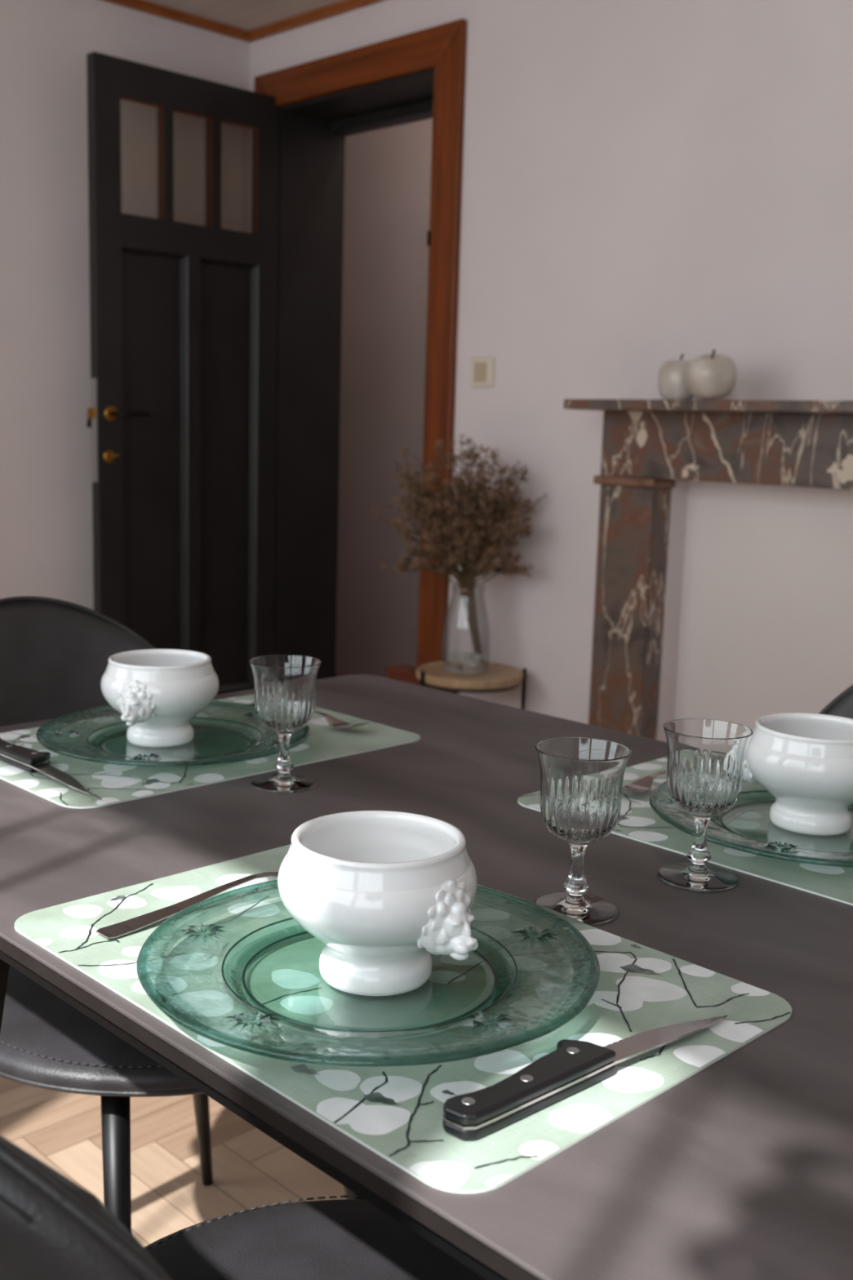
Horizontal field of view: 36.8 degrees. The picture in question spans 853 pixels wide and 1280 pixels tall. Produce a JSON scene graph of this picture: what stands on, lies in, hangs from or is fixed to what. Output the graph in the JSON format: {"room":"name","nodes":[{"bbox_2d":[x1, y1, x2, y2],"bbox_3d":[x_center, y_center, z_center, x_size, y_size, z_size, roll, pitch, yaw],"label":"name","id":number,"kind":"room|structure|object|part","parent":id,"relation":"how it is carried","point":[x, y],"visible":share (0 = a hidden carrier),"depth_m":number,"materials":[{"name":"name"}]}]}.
{"room":"dining room","nodes":[
{"label":"dining room","id":0,"kind":"room"},
{"bbox_2d":[0,0,250,609],"bbox_3d":[-1.881,-0.654,3.199,3.400,2.325,0.200,-7,13,-44],"label":"wall","id":1,"kind":"structure","parent":0,"point":[46,529],"depth_m":3.79,"materials":[{"name":"paint"}]},
{"bbox_2d":[101,0,248,40],"bbox_3d":[-1.752,-1.775,2.952,3.308,0.026,0.022,-7,13,-44],"label":"trim","id":2,"kind":"structure","parent":1,"relation":"attached to","point":[142,6],"depth_m":3.93,"materials":[{"name":"brown wood"}]},
{"bbox_2d":[0,1076,346,1247],"bbox_3d":[0.182,0.920,1.539,3.590,0.120,5.446,-7,13,-44],"label":"floor","id":3,"kind":"structure","parent":0,"point":[63,1131],"depth_m":1.93,"materials":[{"name":"brown wood"}]},
{"bbox_2d":[0,595,364,1232],"bbox_3d":[-0.335,0.413,1.490,0.499,0.870,0.595,-7,13,-44],"label":"dining chair","id":4,"kind":"object","parent":3,"relation":"on","point":[55,654],"visible":0.21,"depth_m":1.36,"materials":[{"name":"grey leather"}]},
{"bbox_3d":[-0.475,0.157,1.606,0.410,0.406,0.147,-7,13,-44],"label":"backrest","id":5,"kind":"part","parent":4,"relation":"part of","materials":[{"name":"grey leather"}]},
{"bbox_3d":[-0.292,0.392,1.450,0.469,0.050,0.469,-7,13,-44],"label":"seat","id":6,"kind":"part","parent":4,"relation":"part of","materials":[{"name":"grey leather"}]},
{"bbox_3d":[-0.305,0.664,1.280,0.029,0.443,0.104,-1,10,-18],"label":"leg","id":7,"kind":"part","parent":4,"relation":"part of","materials":[{"name":"black metal"}]},
{"bbox_3d":[-0.316,0.584,1.760,0.029,0.446,0.160,2,9,-1],"label":"leg","id":8,"kind":"part","parent":4,"relation":"part of","materials":[{"name":"black metal"}]},
{"bbox_3d":[-0.087,0.635,1.493,0.104,0.443,0.029,5,10,18],"label":"leg","id":9,"kind":"part","parent":4,"relation":"part of","materials":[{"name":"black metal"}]},
{"bbox_2d":[0,1134,486,1279],"bbox_3d":[-0.089,0.535,0.794,0.595,0.870,0.499,-7,13,-44],"label":"dining chair","id":10,"kind":"object","parent":3,"relation":"on","point":[52,1228],"visible":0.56,"depth_m":0.93,"materials":[{"name":"black leather"}]},
{"bbox_3d":[-0.231,0.329,0.604,0.147,0.406,0.410,-7,13,-44],"label":"backrest","id":11,"kind":"part","parent":10,"relation":"part of","materials":[{"name":"grey leather"}]},
{"bbox_3d":[-0.045,0.502,0.825,0.469,0.050,0.469,-7,13,-44],"label":"seat","id":12,"kind":"part","parent":10,"relation":"part of","materials":[{"name":"grey leather"}]},
{"bbox_2d":[0,674,852,1279],"bbox_3d":[0.250,0.578,0.951,0.817,0.750,1.822,-7,13,-44],"label":"dining table","id":13,"kind":"object","parent":3,"relation":"on","point":[742,1168],"visible":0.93,"depth_m":0.79,"materials":[{"name":"wood"}]},
{"bbox_3d":[-0.404,0.546,1.094,0.017,0.728,0.232,-7,13,-44],"label":"leg","id":14,"kind":"part","parent":13,"relation":"part of","materials":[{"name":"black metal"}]},
{"bbox_2d":[0,694,420,808],"bbox_3d":[-0.259,0.109,1.388,0.440,0.002,0.303,-7,13,-44],"label":"placemat","id":15,"kind":"object","parent":13,"relation":"on","point":[106,784],"visible":0.6,"depth_m":1.34,"materials":[{"name":"green plastic"}]},
{"bbox_2d":[0,737,89,795],"bbox_3d":[-0.375,0.120,1.251,0.216,0.014,0.029,11,13,44],"label":"steak knife","id":16,"kind":"object","parent":15,"relation":"on","point":[28,759],"visible":1,"depth_m":1.25,"materials":[{"name":"black metal"}]},
{"bbox_3d":[-0.344,0.130,1.214,0.116,0.007,0.017,11,13,44],"label":"blade","id":17,"kind":"part","parent":16,"relation":"part of","materials":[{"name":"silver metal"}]},
{"bbox_2d":[35,701,310,767],"bbox_3d":[-0.265,0.103,1.354,0.282,0.021,0.282,-5,12,-37],"label":"glass plate","id":18,"kind":"object","parent":15,"relation":"on","point":[95,740],"visible":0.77,"depth_m":1.32,"materials":[{"name":"green glass"}]},
{"bbox_2d":[100,648,218,746],"bbox_3d":[-0.282,0.062,1.359,0.122,0.089,0.122,-4,11,-32],"label":"soup bowl","id":19,"kind":"object","parent":18,"relation":"on","point":[157,693],"visible":1,"depth_m":1.32,"materials":[{"name":"white ceramic"}]},
{"bbox_2d":[250,703,371,728],"bbox_3d":[-0.141,0.085,1.497,0.201,0.015,0.024,10,13,42],"label":"fork","id":20,"kind":"object","parent":15,"relation":"on","point":[333,722],"visible":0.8,"depth_m":1.46,"materials":[{"name":"grey metal"}]},
{"bbox_3d":[0.260,0.229,0.893,0.797,0.014,1.802,-7,13,-44],"label":"frame","id":21,"kind":"part","parent":13,"relation":"part of","materials":[{"name":"black metal"}]},
{"bbox_2d":[248,654,321,792],"bbox_3d":[-0.136,0.079,1.226,0.069,0.121,0.069,7,11,28],"label":"wine glass","id":22,"kind":"object","parent":13,"relation":"on","point":[285,685],"visible":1,"depth_m":1.21,"materials":[{"name":"clear glass"}]},
{"bbox_2d":[14,844,791,1193],"bbox_3d":[-0.030,0.208,0.831,0.303,0.002,0.440,-7,13,-44],"label":"placemat","id":23,"kind":"object","parent":13,"relation":"on","point":[396,1113],"visible":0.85,"depth_m":0.76,"materials":[{"name":"green plastic"}]},
{"bbox_2d":[96,871,278,938],"bbox_3d":[-0.144,0.180,0.922,0.201,0.015,0.024,-7,13,-44],"label":"fork","id":24,"kind":"object","parent":23,"relation":"on","point":[114,931],"visible":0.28,"depth_m":0.89,"materials":[{"name":"grey metal"}]},
{"bbox_2d":[136,880,599,1066],"bbox_3d":[-0.035,0.202,0.796,0.282,0.021,0.282,0,9,-9],"label":"glass plate","id":25,"kind":"object","parent":23,"relation":"on","point":[236,962],"visible":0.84,"depth_m":0.75,"materials":[{"name":"green glass"}]},
{"bbox_2d":[277,810,478,995],"bbox_3d":[-0.030,0.163,0.791,0.122,0.089,0.122,1,9,-5],"label":"soup bowl","id":26,"kind":"object","parent":25,"relation":"on","point":[384,891],"visible":1,"depth_m":0.75,"materials":[{"name":"white ceramic"}]},
{"bbox_2d":[442,1014,727,1140],"bbox_3d":[0.090,0.225,0.697,0.216,0.014,0.030,-7,12,-41],"label":"steak knife","id":27,"kind":"object","parent":23,"relation":"on","point":[575,1065],"visible":1,"depth_m":0.66,"materials":[{"name":"black plastic"}]},
{"bbox_3d":[0.131,0.224,0.726,0.116,0.007,0.017,-7,12,-41],"label":"blade","id":28,"kind":"part","parent":27,"relation":"part of","materials":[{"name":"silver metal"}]},
{"bbox_2d":[533,737,631,925],"bbox_3d":[0.110,0.137,0.923,0.068,0.121,0.068,7,11,29],"label":"wine glass","id":29,"kind":"object","parent":13,"relation":"on","point":[581,778],"visible":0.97,"depth_m":0.90,"materials":[{"name":"clear glass"}]},
{"bbox_2d":[517,756,852,905],"bbox_3d":[0.337,0.166,1.153,0.303,0.002,0.440,-7,13,-44],"label":"placemat","id":30,"kind":"object","parent":13,"relation":"on","point":[637,820],"visible":0.34,"depth_m":1.11,"materials":[{"name":"green plastic"}]},
{"bbox_2d":[622,769,666,793],"bbox_3d":[0.243,0.133,1.278,0.024,0.015,0.201,10,12,40],"label":"fork","id":31,"kind":"object","parent":30,"relation":"on","point":[644,784],"visible":0.52,"depth_m":1.24,"materials":[{"name":"grey metal"}]},
{"bbox_2d":[648,781,852,867],"bbox_3d":[0.338,0.159,1.124,0.282,0.021,0.282,6,10,22],"label":"glass plate","id":32,"kind":"object","parent":30,"relation":"on","point":[775,850],"visible":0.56,"depth_m":1.05,"materials":[{"name":"green glass"}]},
{"bbox_2d":[742,712,852,835],"bbox_3d":[0.341,0.118,1.129,0.122,0.089,0.122,-1,10,-14],"label":"soup bowl","id":33,"kind":"object","parent":32,"relation":"on","point":[804,760],"visible":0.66,"depth_m":1.10,"materials":[{"name":"white ceramic"}]},
{"bbox_2d":[657,718,753,891],"bbox_3d":[0.215,0.127,0.998,0.068,0.121,0.068,-3,11,-28],"label":"wine glass","id":34,"kind":"object","parent":13,"relation":"on","point":[705,763],"visible":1,"depth_m":0.98,"materials":[{"name":"clear glass"}]},
{"bbox_2d":[415,661,527,709],"bbox_3d":[0.108,0.300,3.510,0.298,0.458,0.292,-7,13,-44],"label":"side table","id":35,"kind":"object","parent":3,"relation":"on","point":[499,677],"visible":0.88,"depth_m":3.42,"materials":[{"name":"brown wood"}]},
{"bbox_3d":[-0.017,0.309,3.434,0.011,0.458,0.011,-2,10,-22],"label":"leg","id":36,"kind":"part","parent":35,"relation":"part of","materials":[{"name":"black metal"}]},
{"bbox_2d":[441,584,490,673],"bbox_3d":[0.109,-0.033,3.457,0.132,0.231,0.132,-7,13,-44],"label":"glass vase","id":37,"kind":"object","parent":35,"relation":"on","point":[453,667],"visible":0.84,"depth_m":3.45,"materials":[{"name":"clear glass"}]},
{"bbox_2d":[448,653,455,658],"bbox_3d":[0.069,0.042,3.468,0.020,0.016,0.019,8,11,35],"label":"pebble","id":38,"kind":"object","parent":37,"relation":"in","point":[451,655],"visible":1,"depth_m":3.46,"materials":[{"name":"grey stone"}]},
{"bbox_2d":[369,432,546,662],"bbox_3d":[0.082,-0.238,3.396,0.472,0.614,0.252,1,9,-2],"label":"dried flowers","id":39,"kind":"object","parent":37,"relation":"in","point":[463,540],"visible":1,"depth_m":3.37,"materials":[{"name":"brown plant"}]},
{"bbox_2d":[453,659,463,664],"bbox_3d":[0.090,0.058,3.498,0.030,0.018,0.026,-5,11,-34],"label":"pebble","id":40,"kind":"object","parent":37,"relation":"in","point":[458,662],"visible":0.49,"depth_m":3.49,"materials":[{"name":"grey stone"}]},
{"bbox_2d":[454,653,465,660],"bbox_3d":[0.090,0.046,3.449,0.029,0.017,0.024,-2,10,-21],"label":"pebble","id":41,"kind":"object","parent":37,"relation":"in","point":[458,656],"visible":1,"depth_m":3.44,"materials":[{"name":"grey stone"}]},
{"bbox_2d":[462,657,471,665],"bbox_3d":[0.111,0.058,3.442,0.031,0.020,0.028,-2,10,-23],"label":"pebble","id":42,"kind":"object","parent":37,"relation":"in","point":[468,661],"visible":1,"depth_m":3.43,"materials":[{"name":"grey stone"}]},
{"bbox_2d":[463,653,472,658],"bbox_3d":[0.111,0.043,3.470,0.028,0.015,0.022,8,11,34],"label":"pebble","id":43,"kind":"object","parent":37,"relation":"in","point":[467,655],"visible":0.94,"depth_m":3.46,"materials":[{"name":"grey stone"}]},
{"bbox_2d":[468,664,475,668],"bbox_3d":[0.124,0.069,3.439,0.023,0.013,0.018,3,9,9],"label":"pebble","id":44,"kind":"object","parent":37,"relation":"in","point":[469,665],"visible":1,"depth_m":3.43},
{"bbox_2d":[471,658,480,665],"bbox_3d":[0.133,0.059,3.440,0.022,0.016,0.028,7,11,29],"label":"pebble","id":45,"kind":"object","parent":37,"relation":"in","point":[477,661],"visible":1,"depth_m":3.43,"materials":[{"name":"grey stone"}]},
{"bbox_2d":[473,662,481,668],"bbox_3d":[0.136,0.068,3.444,0.027,0.019,0.030,4,10,13],"label":"pebble","id":46,"kind":"object","parent":37,"relation":"in","point":[479,665],"visible":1,"depth_m":3.43,"materials":[{"name":"grey stone"}]},
{"bbox_2d":[472,653,483,659],"bbox_3d":[0.138,0.046,3.458,0.028,0.020,0.024,8,11,35],"label":"pebble","id":47,"kind":"object","parent":37,"relation":"in","point":[478,656],"visible":1,"depth_m":3.45,"materials":[{"name":"grey stone"}]},
{"bbox_3d":[0.116,0.112,3.482,0.278,0.007,0.278,-7,13,-44],"label":"ring frame","id":48,"kind":"part","parent":35,"relation":"part of","materials":[{"name":"black metal"}]},
{"bbox_3d":[0.260,0.303,3.521,0.011,0.458,0.011,-2,10,-22],"label":"leg","id":49,"kind":"part","parent":35,"relation":"part of","materials":[{"name":"black metal"}]},
{"bbox_2d":[563,399,852,739],"bbox_3d":[0.825,0.073,2.819,0.215,1.172,1.245,-7,13,-44],"label":"fireplace surround","id":50,"kind":"object","parent":3,"relation":"on","point":[648,445],"visible":0.85,"depth_m":3.10,"materials":[{"name":"brown stone"}]},
{"bbox_3d":[0.503,0.097,3.248,0.080,0.968,0.159,-7,13,-44],"label":"leg","id":51,"kind":"part","parent":50,"relation":"part of","materials":[{"name":"brown stone"}]},
{"bbox_2d":[657,353,693,399],"bbox_3d":[0.579,-0.603,2.947,0.093,0.107,0.094,5,10,22],"label":"apple","id":52,"kind":"object","parent":50,"relation":"on","point":[672,384],"visible":0.68,"depth_m":2.92,"materials":[{"name":"beige ceramic"}]},
{"bbox_2d":[563,399,852,414],"bbox_3d":[0.841,-0.493,2.726,0.215,0.024,1.245,-7,13,-44],"label":"mantel shelf","id":53,"kind":"object","parent":50,"relation":"attached to","point":[610,406],"depth_m":2.83,"materials":[{"name":"brown stone"}]},
{"bbox_2d":[684,349,737,399],"bbox_3d":[0.627,-0.583,2.820,0.111,0.108,0.112,-2,10,-19],"label":"apple","id":54,"kind":"object","parent":50,"relation":"on","point":[708,376],"visible":1,"depth_m":2.78,"materials":[{"name":"beige ceramic"}]},
{"bbox_3d":[0.626,-0.621,2.804,0.013,0.028,0.006,-16,25,-21],"label":"stem","id":55,"kind":"part","parent":54,"relation":"part of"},
{"bbox_2d":[673,480,852,730],"bbox_3d":[1.018,0.134,3.017,0.195,1.000,0.893,-7,13,-44],"label":"wall niche","id":56,"kind":"object","parent":50,"relation":"in","point":[766,628],"visible":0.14,"depth_m":3.06,"materials":[{"name":"paint"}]},
{"bbox_2d":[819,684,852,719],"bbox_3d":[0.457,0.457,1.363,0.595,0.870,0.499,-7,13,-44],"label":"dining chair","id":57,"kind":"object","parent":3,"relation":"on","point":[842,705],"visible":0.02,"depth_m":1.55,"materials":[{"name":"black leather"}]},
{"bbox_2d":[143,0,344,31],"bbox_3d":[0.229,-1.488,1.117,3.660,0.120,5.846,-7,13,-44],"label":"ceiling","id":58,"kind":"structure","parent":0,"point":[246,15],"depth_m":3.87,"materials":[{"name":"white paint"}]},
{"bbox_2d":[335,118,432,677],"bbox_3d":[-0.517,-1.244,5.102,0.980,2.950,4.400,-7,13,-44],"label":"wall","id":59,"kind":"structure","parent":0,"point":[388,171],"depth_m":5.36,"materials":[{"name":"grey paint"}]},
{"bbox_2d":[385,663,452,693],"bbox_3d":[-0.020,0.283,3.793,0.084,0.392,0.225,-7,13,-44],"label":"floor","id":60,"kind":"structure","parent":0,"point":[406,673],"depth_m":3.77,"materials":[{"name":"brown wood"}]},
{"bbox_3d":[-0.014,0.098,3.762,0.084,0.017,0.225,-7,13,-44],"label":"lid","id":61,"kind":"part","parent":60,"relation":"part of","materials":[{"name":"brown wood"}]},
{"bbox_2d":[248,0,852,742],"bbox_3d":[1.403,-0.441,2.499,0.260,2.325,5.846,-7,13,-44],"label":"wall","id":62,"kind":"structure","parent":0,"point":[574,121],"depth_m":3.21,"materials":[{"name":"paint"}]},
{"bbox_2d":[86,51,279,694],"bbox_3d":[-0.746,-0.642,3.988,0.673,2.095,0.158,-7,13,-44],"label":"door","id":63,"kind":"structure","parent":62,"relation":"in","point":[182,415],"depth_m":3.96,"materials":[{"name":"black paint"}]},
{"bbox_3d":[-0.991,-0.651,3.812,0.018,0.042,0.058,-7,13,-44],"label":"handle","id":64,"kind":"part","parent":63,"relation":"part of","materials":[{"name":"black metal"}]},
{"bbox_3d":[-0.974,-0.615,3.766,0.004,0.300,0.028,-7,13,-44],"label":"lock plate","id":65,"kind":"part","parent":63,"relation":"part of","materials":[{"name":"silver metal"}]},
{"bbox_3d":[-0.935,-0.541,3.788,0.036,0.036,0.003,-7,13,-44],"label":"key plate","id":66,"kind":"part","parent":63,"relation":"part of","materials":[{"name":"gold metal"}]},
{"bbox_3d":[-0.925,-0.665,3.773,0.044,0.044,0.004,-7,13,-44],"label":"handle","id":67,"kind":"part","parent":63,"relation":"part of","materials":[{"name":"gold metal"}]},
{"bbox_3d":[-0.872,-0.667,3.787,0.104,0.022,0.059,-7,13,-44],"label":"handle lever","id":68,"kind":"part","parent":63,"relation":"part of","materials":[{"name":"black metal"}]},
{"bbox_3d":[-0.841,-0.486,3.933,0.234,1.370,0.006,-7,13,-44],"label":"panel","id":69,"kind":"part","parent":63,"relation":"part of","materials":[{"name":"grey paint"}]},
{"bbox_3d":[-0.831,-0.484,3.923,0.230,1.360,0.024,-7,13,-44],"label":"moulding","id":70,"kind":"part","parent":63,"relation":"part of","materials":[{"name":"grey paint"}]},
{"bbox_3d":[-0.649,-0.511,4.122,0.225,1.370,0.006,-7,13,-44],"label":"panel","id":71,"kind":"part","parent":63,"relation":"part of","materials":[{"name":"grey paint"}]},
{"bbox_3d":[-0.639,-0.509,4.112,0.221,1.360,0.024,-7,13,-44],"label":"moulding","id":72,"kind":"part","parent":63,"relation":"part of","materials":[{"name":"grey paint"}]},
{"bbox_2d":[254,77,266,95],"bbox_3d":[-0.538,-0.714,4.245,0.022,2.182,0.105,-7,13,-44],"label":"trim","id":73,"kind":"structure","parent":62,"relation":"attached to","point":[258,88],"depth_m":4.09,"materials":[{"name":"orange wood"}]},
{"bbox_2d":[244,0,386,42],"bbox_3d":[1.337,-1.562,2.215,0.022,0.026,5.446,-7,13,-44],"label":"trim","id":74,"kind":"structure","parent":62,"relation":"attached to","point":[346,6],"depth_m":3.89,"materials":[{"name":"brown wood"}]},
{"bbox_2d":[274,68,434,679],"bbox_3d":[-0.153,-0.624,4.066,0.268,2.085,0.720,-7,13,-44],"label":"trim","id":75,"kind":"structure","parent":62,"relation":"attached to","point":[313,132],"depth_m":4.25,"materials":[{"name":"grey paint"}]},
{"bbox_2d":[255,18,466,106],"bbox_3d":[-0.221,-1.685,3.791,0.022,0.105,0.918,-7,13,-44],"label":"trim","id":76,"kind":"structure","parent":62,"relation":"attached to","point":[417,51],"depth_m":3.75,"materials":[{"name":"orange wood"}]},
{"bbox_2d":[417,19,466,666],"bbox_3d":[0.033,-0.603,3.673,0.026,2.182,0.107,-7,13,-44],"label":"trim","id":77,"kind":"structure","parent":62,"relation":"attached to","point":[443,236],"depth_m":3.60,"materials":[{"name":"orange wood"}]},
{"bbox_3d":[0.007,-1.130,3.614,0.006,0.040,0.010,-7,13,-44],"label":"strike plate","id":78,"kind":"part","parent":77,"relation":"part of","materials":[{"name":"black metal"}]},
{"bbox_2d":[471,356,494,387],"bbox_3d":[0.153,-0.739,3.540,0.015,0.082,0.082,-7,13,-44],"label":"light switch","id":79,"kind":"object","parent":62,"relation":"attached to","point":[482,368],"visible":1,"depth_m":3.53,"materials":[{"name":"beige plastic"}]}
]}

